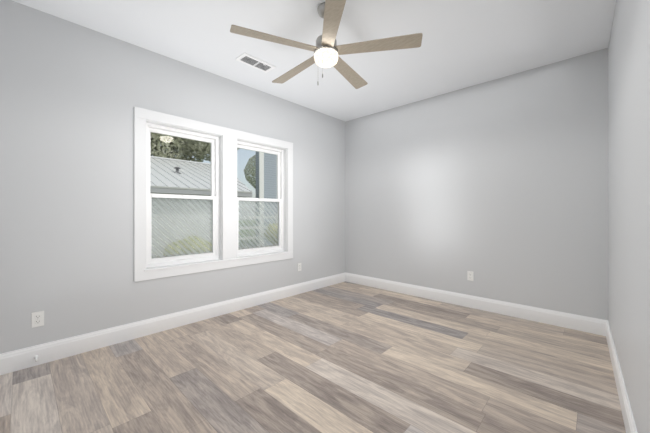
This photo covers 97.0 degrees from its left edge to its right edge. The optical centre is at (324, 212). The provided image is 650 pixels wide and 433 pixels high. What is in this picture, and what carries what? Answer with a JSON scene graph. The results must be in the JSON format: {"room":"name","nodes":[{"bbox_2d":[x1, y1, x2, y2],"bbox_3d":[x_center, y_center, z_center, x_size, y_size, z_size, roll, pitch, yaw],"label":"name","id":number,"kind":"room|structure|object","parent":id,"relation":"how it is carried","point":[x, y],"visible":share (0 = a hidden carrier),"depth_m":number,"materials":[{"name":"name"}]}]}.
{"room":"empty bedroom","nodes":[
{"label":"empty bedroom","id":0,"kind":"room"},
{"bbox_2d":[0,0,344,353],"bbox_3d":[-1.230,-0.200,3.379,0.150,2.740,4.740,0,0,43],"label":"wall","id":1,"kind":"structure","parent":0,"point":[72,95],"depth_m":2.49,"materials":[{"name":"grey paint"}]},
{"bbox_2d":[31,311,43,327],"bbox_3d":[-2.217,0.820,2.220,0.008,0.115,0.070,0,0,43],"label":"electrical outlet","id":2,"kind":"object","parent":1,"relation":"attached to","point":[37,319],"visible":1,"depth_m":2.22,"materials":[{"name":"white plastic"}]},
{"bbox_2d":[0,273,343,374],"bbox_3d":[-1.170,1.095,3.322,0.016,0.150,4.440,0,0,43],"label":"baseboard","id":3,"kind":"structure","parent":1,"relation":"attached to","point":[15,360],"depth_m":2.70,"materials":[{"name":"white wood"}]},
{"bbox_2d":[134,107,292,281],"bbox_3d":[-1.166,-0.175,3.422,0.179,1.630,1.920,0,0,43],"label":"window unit","id":4,"kind":"structure","parent":1,"relation":"in","point":[154,261],"depth_m":3.31,"materials":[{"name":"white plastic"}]},
{"bbox_2d":[156,245,277,257],"bbox_3d":[-1.830,1.345,7.852,0.070,0.890,18.115,0,0,43],"label":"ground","id":5,"kind":"structure","parent":0,"point":[209,251],"depth_m":6.65,"materials":[{"name":"beige plant"}]},
{"bbox_2d":[0,281,625,432],"bbox_3d":[0.118,1.220,2.104,3.860,0.100,4.740,0,0,43],"label":"floor","id":6,"kind":"structure","parent":0,"point":[346,357],"depth_m":2.04,"materials":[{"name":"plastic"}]},
{"bbox_2d":[12,0,615,121],"bbox_3d":[0.118,-1.630,2.104,3.860,0.120,4.740,0,0,43],"label":"ceiling","id":7,"kind":"structure","parent":0,"point":[466,43],"depth_m":2.56,"materials":[{"name":"white paint"}]},
{"bbox_2d":[235,52,275,72],"bbox_3d":[-0.721,-1.559,3.007,0.180,0.022,0.380,0,0,43],"label":"ceiling vent","id":8,"kind":"object","parent":7,"relation":"in","point":[254,62],"visible":1,"depth_m":2.98,"materials":[{"name":"white metal"}]},
{"bbox_2d":[230,0,422,88],"bbox_3d":[-0.008,-1.257,2.244,1.328,0.626,1.357,0,0,43],"label":"fan","id":9,"kind":"object","parent":7,"relation":"hanging from","point":[327,49],"visible":1,"depth_m":2.12,"materials":[{"name":"beige wood"}]},
{"bbox_2d":[345,48,607,319],"bbox_3d":[1.586,-0.200,3.875,3.260,2.740,0.150,0,0,43],"label":"wall","id":10,"kind":"structure","parent":0,"point":[498,187],"depth_m":3.38,"materials":[{"name":"grey paint"}]},
{"bbox_2d":[467,271,472,280],"bbox_3d":[1.801,0.780,3.563,0.070,0.115,0.008,0,0,43],"label":"electrical outlet","id":11,"kind":"object","parent":10,"relation":"attached to","point":[470,275],"visible":1,"depth_m":3.56,"materials":[{"name":"white plastic"}]},
{"bbox_2d":[344,272,603,335],"bbox_3d":[1.510,1.095,3.832,3.150,0.150,0.016,0,0,43],"label":"baseboard","id":12,"kind":"structure","parent":10,"relation":"attached to","point":[561,319],"depth_m":3.39,"materials":[{"name":"white wood"}]},
{"bbox_2d":[608,0,649,432],"bbox_3d":[1.121,-0.200,0.851,0.316,2.740,5.192,0,0,43],"label":"wall","id":13,"kind":"structure","parent":0,"point":[629,183],"depth_m":1.52,"materials":[{"name":"grey paint"}]},
{"bbox_2d":[604,320,636,432],"bbox_3d":[1.142,1.095,1.000,0.164,0.150,4.638,0,0,43],"label":"baseboard","id":14,"kind":"structure","parent":13,"relation":"attached to","point":[630,427],"depth_m":1.79,"materials":[{"name":"white wood"}]},
{"label":"outside","id":15,"kind":"structure","parent":0,"visible":0},
{"bbox_2d":[239,220,255,247],"bbox_3d":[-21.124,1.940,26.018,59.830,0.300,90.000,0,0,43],"label":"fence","id":16,"kind":"structure","parent":15,"point":[241,245],"depth_m":25.10,"materials":[{"name":"white wood"}]},
{"bbox_2d":[151,156,251,256],"bbox_3d":[-9.996,-0.319,9.577,9.820,4.218,14.000,0,0,43],"label":"house","id":17,"kind":"structure","parent":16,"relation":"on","point":[186,168],"depth_m":9.35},
{"bbox_2d":[151,132,255,188],"bbox_3d":[-9.281,-5.760,21.644,15.129,15.100,39.087,0,0,26],"label":"tree","id":18,"kind":"object","parent":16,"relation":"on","point":[183,144],"depth_m":14.86,"materials":[{"name":"green plant"}]},
{"bbox_2d":[164,223,277,256],"bbox_3d":[-2.310,1.066,9.912,2.022,1.332,5.778,0,0,43],"label":"bush","id":19,"kind":"object","parent":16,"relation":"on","point":[210,243],"depth_m":8.06,"materials":[{"name":"green plant"}]},
{"bbox_2d":[239,151,277,245],"bbox_3d":[-0.594,-1.195,15.687,3.060,5.970,11.400,0,0,43],"label":"building","id":20,"kind":"structure","parent":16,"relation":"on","point":[262,168],"depth_m":14.45,"materials":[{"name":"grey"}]}
]}

